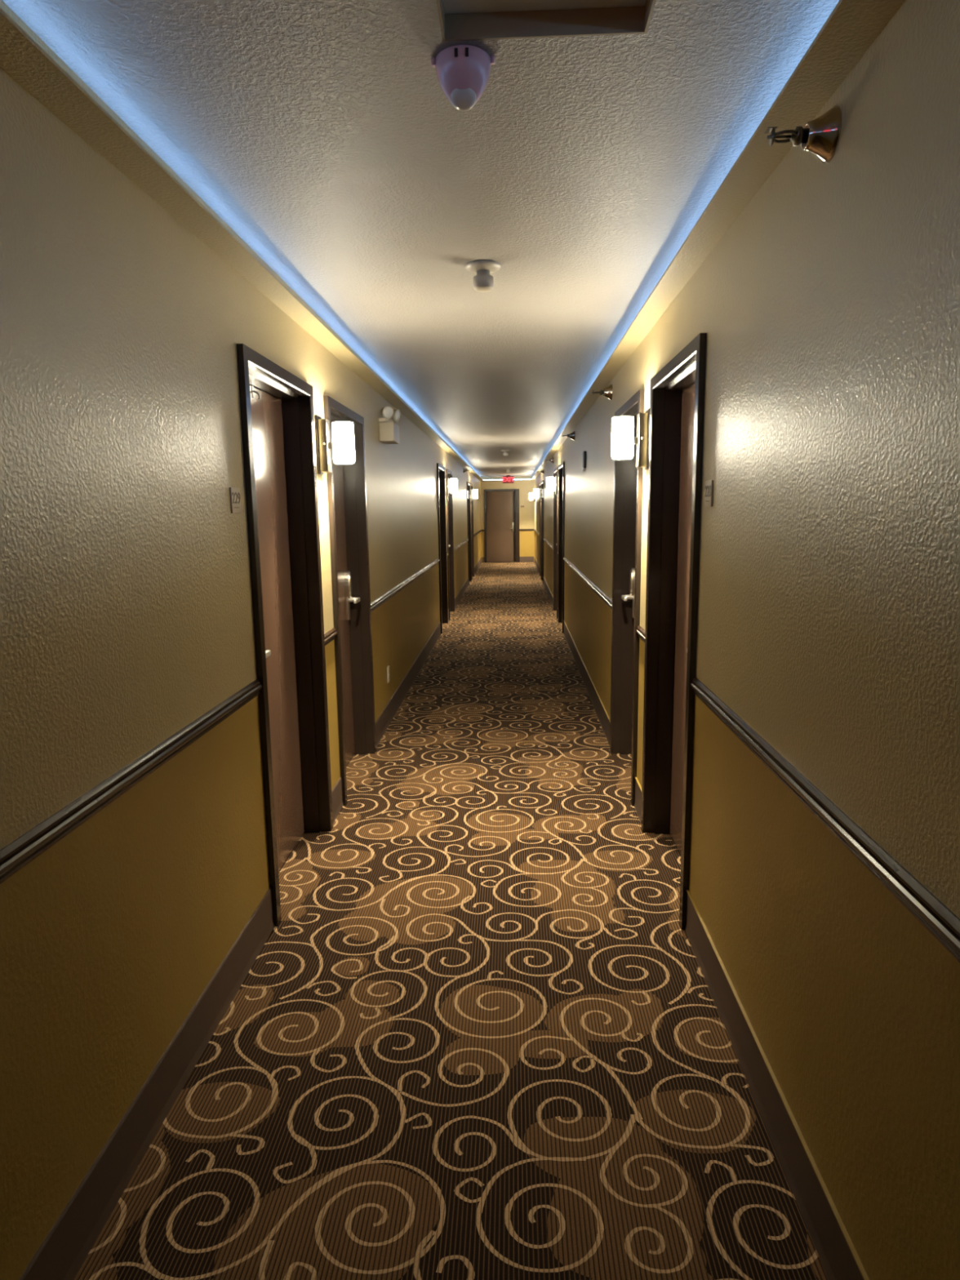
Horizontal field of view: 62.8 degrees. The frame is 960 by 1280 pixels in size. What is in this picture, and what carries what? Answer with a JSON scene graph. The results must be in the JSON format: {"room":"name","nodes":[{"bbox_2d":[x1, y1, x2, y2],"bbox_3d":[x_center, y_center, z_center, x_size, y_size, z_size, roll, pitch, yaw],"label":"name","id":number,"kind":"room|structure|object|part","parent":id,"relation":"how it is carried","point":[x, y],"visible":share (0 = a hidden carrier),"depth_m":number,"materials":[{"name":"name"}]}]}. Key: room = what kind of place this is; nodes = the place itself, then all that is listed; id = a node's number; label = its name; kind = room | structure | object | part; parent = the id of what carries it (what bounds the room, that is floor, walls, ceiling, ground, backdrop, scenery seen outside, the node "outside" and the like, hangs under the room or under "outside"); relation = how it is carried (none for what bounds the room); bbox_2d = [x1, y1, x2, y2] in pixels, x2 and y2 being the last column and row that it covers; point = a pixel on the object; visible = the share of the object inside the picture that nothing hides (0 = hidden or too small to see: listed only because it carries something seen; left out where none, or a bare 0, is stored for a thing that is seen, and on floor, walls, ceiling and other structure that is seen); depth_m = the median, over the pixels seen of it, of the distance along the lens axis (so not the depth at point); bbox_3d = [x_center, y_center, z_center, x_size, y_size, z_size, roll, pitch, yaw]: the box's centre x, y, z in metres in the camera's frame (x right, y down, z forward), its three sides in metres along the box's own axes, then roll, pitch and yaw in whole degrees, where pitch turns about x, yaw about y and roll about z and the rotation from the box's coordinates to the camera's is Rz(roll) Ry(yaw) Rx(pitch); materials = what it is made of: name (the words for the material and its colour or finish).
{"room":"hotel corridor","nodes":[
{"label":"hotel corridor","id":0,"kind":"room"},
{"bbox_2d":[0,0,481,1279],"bbox_3d":[-0.602,-1.395,10.345,0.200,2.500,26.000,0,9,2],"label":"wall","id":1,"kind":"structure","parent":0,"point":[126,610],"depth_m":1.86,"materials":[{"name":"beige paint"}]},
{"bbox_2d":[0,678,262,884],"bbox_3d":[-0.908,0.609,0.218,0.019,0.056,5.355,0,9,2],"label":"trim","id":2,"kind":"structure","parent":1,"relation":"attached to","point":[21,851],"depth_m":1.78,"materials":[{"name":"brown wood"}]},
{"bbox_2d":[229,487,241,513],"bbox_3d":[-0.819,-0.468,2.634,0.007,0.084,0.084,0,9,2],"label":"room sign","id":3,"kind":"object","parent":1,"relation":"attached to","point":[235,500],"visible":1,"depth_m":2.63,"materials":[{"name":"beige plastic"}]},
{"bbox_2d":[0,7,483,480],"bbox_3d":[-0.466,-2.508,10.153,0.103,0.008,26.000,0,9,2],"label":"trim","id":4,"kind":"structure","parent":1,"relation":"attached to","point":[21,57],"depth_m":1.90,"materials":[{"name":"beige paint"}]},
{"bbox_2d":[18,557,481,1279],"bbox_3d":[-0.481,-0.242,10.532,0.010,0.158,26.000,0,9,2],"label":"baseboard","id":5,"kind":"structure","parent":1,"relation":"attached to","point":[67,1245],"depth_m":2.02,"materials":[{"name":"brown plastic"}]},
{"bbox_2d":[236,343,333,926],"bbox_3d":[-0.855,-0.030,3.305,0.172,2.130,0.945,0,9,2],"label":"door","id":6,"kind":"structure","parent":1,"relation":"in","point":[277,405],"depth_m":3.55,"materials":[{"name":"brown wood"}]},
{"bbox_3d":[-0.861,0.061,3.020,0.076,0.036,0.133,0,9,2],"label":"lever handle","id":7,"kind":"part","parent":6,"relation":"part of","materials":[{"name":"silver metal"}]},
{"bbox_2d":[324,627,337,645],"bbox_3d":[-0.755,-0.012,3.933,0.019,0.056,0.295,0,9,2],"label":"trim","id":8,"kind":"structure","parent":1,"relation":"attached to","point":[329,636],"depth_m":3.95,"materials":[{"name":"brown wood"}]},
{"bbox_2d":[314,414,355,475],"bbox_3d":[-0.690,-0.936,3.776,0.174,0.274,0.105,0,9,2],"label":"wall sconce","id":9,"kind":"object","parent":1,"relation":"attached to","point":[342,445],"visible":1,"depth_m":3.74,"materials":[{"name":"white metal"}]},
{"bbox_3d":[-0.772,-0.936,3.780,0.010,0.274,0.100,0,9,2],"label":"plate","id":10,"kind":"part","parent":9,"relation":"part of","materials":[{"name":"brown metal"}]},
{"bbox_3d":[-0.655,-0.945,3.773,0.105,0.190,0.105,0,9,2],"label":"lamp shade","id":11,"kind":"part","parent":9,"relation":"part of","materials":[{"name":"white glass"}]},
{"bbox_2d":[323,395,376,805],"bbox_3d":[-0.804,-0.236,4.535,0.172,2.130,0.960,0,9,2],"label":"door","id":12,"kind":"structure","parent":1,"relation":"in","point":[346,482],"depth_m":4.87,"materials":[{"name":"brown wood"}]},
{"bbox_3d":[-0.786,-0.244,4.840,0.076,0.036,0.133,0,9,2],"label":"lever handle","id":13,"kind":"part","parent":12,"relation":"part of","materials":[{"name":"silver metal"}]},
{"bbox_2d":[386,666,389,683],"bbox_3d":[-0.679,0.254,5.834,0.006,0.116,0.070,0,9,2],"label":"wall outlet","id":14,"kind":"object","parent":1,"relation":"attached to","point":[388,667],"visible":1,"depth_m":5.81,"materials":[{"name":"white plastic"}]},
{"bbox_2d":[378,405,400,444],"bbox_3d":[-0.641,-1.538,5.634,0.122,0.243,0.280,0,9,2],"label":"emergency light","id":15,"kind":"object","parent":1,"relation":"attached to","point":[388,430],"visible":1,"depth_m":5.51,"materials":[{"name":"beige plastic"}]},
{"bbox_2d":[370,557,439,612],"bbox_3d":[-0.610,-0.600,7.452,0.019,0.056,4.925,0,9,2],"label":"trim","id":16,"kind":"structure","parent":1,"relation":"attached to","point":[377,602],"depth_m":6.38,"materials":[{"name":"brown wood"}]},
{"bbox_2d":[436,462,448,634],"bbox_3d":[-0.565,-1.209,10.351,0.172,2.130,0.995,0,9,2],"label":"door","id":17,"kind":"structure","parent":1,"relation":"in","point":[441,478],"depth_m":10.72,"materials":[{"name":"brown wood"}]},
{"bbox_2d":[444,468,454,619],"bbox_3d":[-0.513,-1.419,11.610,0.172,2.130,0.990,0,9,2],"label":"door","id":18,"kind":"structure","parent":1,"relation":"in","point":[449,499],"depth_m":12.00,"materials":[{"name":"brown wood"}]},
{"bbox_2d":[445,477,457,495],"bbox_3d":[-0.399,-2.118,10.842,0.174,0.274,0.105,0,9,2],"label":"wall sconce","id":19,"kind":"object","parent":1,"relation":"attached to","point":[453,482],"visible":0.93,"depth_m":10.80,"materials":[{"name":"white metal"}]},
{"bbox_3d":[-0.364,-2.126,10.839,0.105,0.190,0.105,0,9,2],"label":"lamp shade","id":20,"kind":"part","parent":19,"relation":"part of","materials":[{"name":"white glass"}]},
{"bbox_2d":[453,538,468,551],"bbox_3d":[-0.332,-1.726,14.185,0.019,0.056,4.200,0,9,2],"label":"trim","id":21,"kind":"structure","parent":1,"relation":"attached to","point":[461,544],"depth_m":13.81,"materials":[{"name":"brown wood"}]},
{"bbox_2d":[466,481,471,585],"bbox_3d":[-0.303,-2.271,16.705,0.172,2.130,0.950,0,9,2],"label":"door","id":22,"kind":"structure","parent":1,"relation":"in","point":[468,511],"depth_m":17.02,"materials":[{"name":"brown wood"}]},
{"bbox_2d":[470,483,474,579],"bbox_3d":[-0.253,-2.473,17.913,0.172,2.130,0.940,0,9,2],"label":"door","id":23,"kind":"structure","parent":1,"relation":"in","point":[471,484],"depth_m":18.27,"materials":[{"name":"brown wood"}]},
{"bbox_2d":[470,488,477,500],"bbox_3d":[-0.138,-3.176,17.171,0.174,0.274,0.105,0,9,2],"label":"wall sconce","id":24,"kind":"object","parent":1,"relation":"attached to","point":[474,494],"visible":0.94,"depth_m":17.13,"materials":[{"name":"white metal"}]},
{"bbox_3d":[-0.103,-3.184,17.169,0.105,0.190,0.105,0,9,2],"label":"lamp shade","id":25,"kind":"part","parent":24,"relation":"part of","materials":[{"name":"white glass"}]},
{"bbox_2d":[2,0,839,476],"bbox_3d":[0.269,-2.691,10.143,1.975,0.100,26.300,0,9,2],"label":"ceiling","id":26,"kind":"structure","parent":0,"point":[326,135],"depth_m":2.09,"materials":[{"name":"paint"}]},
{"bbox_2d":[431,44,494,111],"bbox_3d":[-0.035,-1.172,1.657,0.116,0.099,0.116,8,13,42],"label":"smoke detector","id":27,"kind":"object","parent":26,"relation":"attached to","point":[463,71],"visible":1,"depth_m":1.62,"materials":[{"name":"pink"}]},
{"bbox_2d":[465,259,501,292],"bbox_3d":[0.013,-1.411,3.061,0.140,0.091,0.140,0,9,2],"label":"detector","id":28,"kind":"object","parent":26,"relation":"attached to","point":[482,282],"visible":1,"depth_m":3.03,"materials":[{"name":"beige plastic"}]},
{"bbox_3d":[0.013,-1.445,3.056,0.140,0.022,0.140,0,9,2],"label":"plate","id":29,"kind":"part","parent":28,"relation":"part of","materials":[{"name":"beige plastic"}]},
{"bbox_2d":[501,449,510,456],"bbox_3d":[0.414,-3.026,12.719,0.140,0.091,0.140,0,9,2],"label":"detector","id":30,"kind":"object","parent":26,"relation":"attached to","point":[504,454],"visible":1,"depth_m":12.69,"materials":[{"name":"beige plastic"}]},
{"bbox_2d":[502,475,513,483],"bbox_3d":[0.804,-4.549,22.239,0.329,0.225,0.046,0,9,2],"label":"exit sign","id":31,"kind":"object","parent":26,"relation":"hanging from","point":[508,478],"visible":1,"depth_m":22.22,"materials":[{"name":"red plastic"}]},
{"bbox_2d":[436,0,656,41],"bbox_3d":[0.119,-1.202,1.347,0.409,0.062,0.459,0,9,2],"label":"access hatch","id":32,"kind":"object","parent":26,"relation":"attached to","point":[459,20],"visible":1,"depth_m":1.56,"materials":[{"name":"brown"}]},
{"bbox_3d":[0.119,-1.225,1.343,0.408,0.015,0.458,0,9,2],"label":"hatch panel","id":33,"kind":"part","parent":32,"relation":"part of","materials":[{"name":"brown"}]},
{"bbox_2d":[73,561,828,1279],"bbox_3d":[0.303,-0.153,10.571,1.805,0.051,26.110,0,9,2],"label":"floor","id":34,"kind":"structure","parent":0,"point":[479,1033],"depth_m":2.31,"materials":[{"name":"brown carpet"}]},
{"bbox_2d":[480,475,534,562],"bbox_3d":[0.816,-3.559,23.217,1.975,2.500,0.200,0,9,2],"label":"wall","id":35,"kind":"structure","parent":0,"point":[526,486],"depth_m":23.05,"materials":[{"name":"beige paint"}]},
{"bbox_2d":[484,488,519,562],"bbox_3d":[0.645,-3.369,23.219,1.040,2.130,0.172,0,9,2],"label":"door","id":36,"kind":"structure","parent":35,"relation":"in","point":[501,506],"depth_m":23.24,"materials":[{"name":"brown wood"}]},
{"bbox_2d":[481,556,533,562],"bbox_3d":[0.828,-2.389,23.308,1.535,0.158,0.006,0,9,2],"label":"baseboard","id":37,"kind":"structure","parent":35,"relation":"attached to","point":[522,558],"depth_m":23.28,"materials":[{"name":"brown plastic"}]},
{"bbox_2d":[519,528,533,530],"bbox_3d":[1.373,-3.241,23.136,0.420,0.056,0.019,0,9,2],"label":"trim","id":38,"kind":"structure","parent":35,"relation":"attached to","point":[519,529],"depth_m":23.13,"materials":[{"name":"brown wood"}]},
{"bbox_2d":[534,0,959,1279],"bbox_3d":[1.171,-1.407,10.270,0.200,2.500,26.000,0,9,2],"label":"wall","id":39,"kind":"structure","parent":0,"point":[828,309],"depth_m":1.54,"materials":[{"name":"beige paint"}]},
{"bbox_2d":[528,493,535,502],"bbox_3d":[1.461,-3.995,21.951,0.174,0.274,0.105,0,9,2],"label":"wall sconce","id":40,"kind":"object","parent":39,"relation":"attached to","point":[531,495],"visible":0.91,"depth_m":21.92,"materials":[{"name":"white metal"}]},
{"bbox_3d":[1.426,-4.002,21.951,0.105,0.190,0.105,0,9,2],"label":"lamp shade","id":41,"kind":"part","parent":40,"relation":"part of","materials":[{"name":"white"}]},
{"bbox_2d":[533,488,541,499],"bbox_3d":[1.261,-3.186,17.112,0.174,0.274,0.105,0,9,2],"label":"wall sconce","id":42,"kind":"object","parent":39,"relation":"attached to","point":[536,493],"visible":0.94,"depth_m":17.07,"materials":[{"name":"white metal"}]},
{"bbox_3d":[1.226,-3.193,17.112,0.105,0.190,0.105,0,9,2],"label":"lamp shade","id":43,"kind":"part","parent":42,"relation":"part of","materials":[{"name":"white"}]},
{"bbox_2d":[539,482,541,579],"bbox_3d":[1.448,-2.484,17.841,0.172,2.130,0.940,0,9,2],"label":"door","id":44,"kind":"structure","parent":39,"relation":"in","point":[540,482],"depth_m":17.55,"materials":[{"name":"brown wood"}]},
{"bbox_2d":[541,480,543,584],"bbox_3d":[1.399,-2.283,16.633,0.172,2.130,0.950,0,9,2],"label":"door","id":45,"kind":"structure","parent":39,"relation":"in","point":[542,482],"depth_m":16.96,"materials":[{"name":"brown wood"}]},
{"bbox_2d":[542,537,553,550],"bbox_3d":[1.222,-1.736,14.119,0.019,0.056,4.200,0,9,2],"label":"trim","id":46,"kind":"structure","parent":39,"relation":"attached to","point":[551,546],"depth_m":13.59,"materials":[{"name":"brown wood"}]},
{"bbox_2d":[546,457,554,462],"bbox_3d":[1.077,-2.784,12.174,0.130,0.099,0.099,0,9,2],"label":"sprinkler","id":47,"kind":"object","parent":39,"relation":"attached to","point":[552,460],"visible":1,"depth_m":12.15,"materials":[{"name":"silver metal"}]},
{"bbox_2d":[546,475,558,494],"bbox_3d":[1.001,-2.127,10.783,0.174,0.274,0.105,0,9,2],"label":"wall sconce","id":48,"kind":"object","parent":39,"relation":"attached to","point":[550,481],"visible":0.92,"depth_m":10.74,"materials":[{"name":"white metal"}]},
{"bbox_3d":[0.966,-2.135,10.783,0.105,0.190,0.105,0,9,2],"label":"lamp shade","id":49,"kind":"part","parent":48,"relation":"part of","materials":[{"name":"white glass"}]},
{"bbox_2d":[553,466,558,618],"bbox_3d":[1.189,-1.431,11.538,0.172,2.130,0.990,0,9,2],"label":"door","id":50,"kind":"structure","parent":39,"relation":"in","point":[556,470],"depth_m":11.91,"materials":[{"name":"brown wood"}]},
{"bbox_2d":[557,461,564,633],"bbox_3d":[1.137,-1.220,10.279,0.172,2.130,0.995,0,9,2],"label":"door","id":51,"kind":"structure","parent":39,"relation":"in","point":[562,466],"depth_m":10.63,"materials":[{"name":"brown wood"}]},
{"bbox_2d":[561,431,574,440],"bbox_3d":[0.909,-2.100,8.084,0.130,0.099,0.099,0,9,2],"label":"sprinkler","id":52,"kind":"object","parent":39,"relation":"attached to","point":[571,435],"visible":1,"depth_m":8.06,"materials":[{"name":"silver metal"}]},
{"bbox_2d":[582,450,586,471],"bbox_3d":[0.913,-1.567,6.895,0.028,0.170,0.110,0,9,2],"label":"fire alarm","id":53,"kind":"object","parent":39,"relation":"attached to","point":[584,451],"visible":1,"depth_m":6.84,"materials":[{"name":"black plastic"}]},
{"bbox_2d":[563,556,612,609],"bbox_3d":[0.945,-0.611,7.386,0.019,0.056,4.925,0,9,2],"label":"trim","id":54,"kind":"structure","parent":39,"relation":"attached to","point":[603,596],"depth_m":6.32,"materials":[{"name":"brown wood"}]},
{"bbox_2d":[591,384,613,399],"bbox_3d":[0.784,-1.596,5.069,0.130,0.099,0.099,0,9,2],"label":"sprinkler","id":55,"kind":"object","parent":39,"relation":"attached to","point":[607,392],"visible":1,"depth_m":5.04,"materials":[{"name":"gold metal"}]},
{"bbox_2d":[609,389,644,806],"bbox_3d":[0.897,-0.247,4.463,0.172,2.130,0.960,0,9,2],"label":"door","id":56,"kind":"structure","parent":39,"relation":"in","point":[628,478],"depth_m":4.83,"materials":[{"name":"brown wood"}]},
{"bbox_3d":[0.904,-0.255,4.769,0.076,0.036,0.133,0,9,2],"label":"lever handle","id":57,"kind":"part","parent":56,"relation":"part of","materials":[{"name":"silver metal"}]},
{"bbox_2d":[611,408,649,469],"bbox_3d":[0.709,-0.946,3.717,0.174,0.274,0.105,0,9,2],"label":"wall sconce","id":58,"kind":"object","parent":39,"relation":"attached to","point":[623,439],"visible":0.96,"depth_m":3.68,"materials":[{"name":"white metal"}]},
{"bbox_3d":[0.674,-0.954,3.717,0.105,0.190,0.105,0,9,2],"label":"lamp shade","id":59,"kind":"part","parent":58,"relation":"part of","materials":[{"name":"white glass"}]},
{"bbox_3d":[0.791,-0.947,3.713,0.010,0.274,0.100,0,9,2],"label":"plate","id":60,"kind":"part","parent":58,"relation":"part of","materials":[{"name":"brown metal"}]},
{"bbox_2d":[635,625,644,642],"bbox_3d":[0.800,-0.022,3.867,0.019,0.056,0.295,0,9,2],"label":"trim","id":61,"kind":"structure","parent":39,"relation":"attached to","point":[641,632],"depth_m":3.89,"materials":[{"name":"brown wood"}]},
{"bbox_2d":[640,333,706,929],"bbox_3d":[0.846,-0.042,3.233,0.172,2.130,0.945,0,9,2],"label":"door","id":62,"kind":"structure","parent":39,"relation":"in","point":[677,394],"depth_m":3.54,"materials":[{"name":"brown wood"}]},
{"bbox_2d":[534,557,869,1279],"bbox_3d":[1.082,-0.254,10.466,0.010,0.160,26.000,0,9,2],"label":"baseboard","id":63,"kind":"structure","parent":39,"relation":"attached to","point":[837,1255],"depth_m":1.98,"materials":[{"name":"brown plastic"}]},
{"bbox_2d":[704,480,713,506],"bbox_3d":[0.748,-0.478,2.568,0.007,0.084,0.084,0,9,2],"label":"room sign","id":64,"kind":"object","parent":39,"relation":"attached to","point":[708,484],"visible":1,"depth_m":2.56,"materials":[{"name":"beige plastic"}]},
{"bbox_2d":[531,0,905,479],"bbox_3d":[1.004,-2.518,10.091,0.103,0.008,26.000,0,9,2],"label":"trim","id":65,"kind":"structure","parent":39,"relation":"attached to","point":[852,26],"depth_m":1.82,"materials":[{"name":"beige paint"}]},
{"bbox_2d":[764,105,841,164],"bbox_3d":[0.641,-1.013,1.580,0.130,0.099,0.099,0,9,2],"label":"sprinkler","id":66,"kind":"object","parent":39,"relation":"attached to","point":[820,136],"visible":1,"depth_m":1.56,"materials":[{"name":"silver metal"}]},
{"bbox_2d":[689,676,959,962],"bbox_3d":[0.647,0.599,0.152,0.019,0.056,5.355,0,9,2],"label":"trim","id":67,"kind":"structure","parent":39,"relation":"attached to","point":[940,921],"depth_m":1.47,"materials":[{"name":"brown wood"}]}
]}

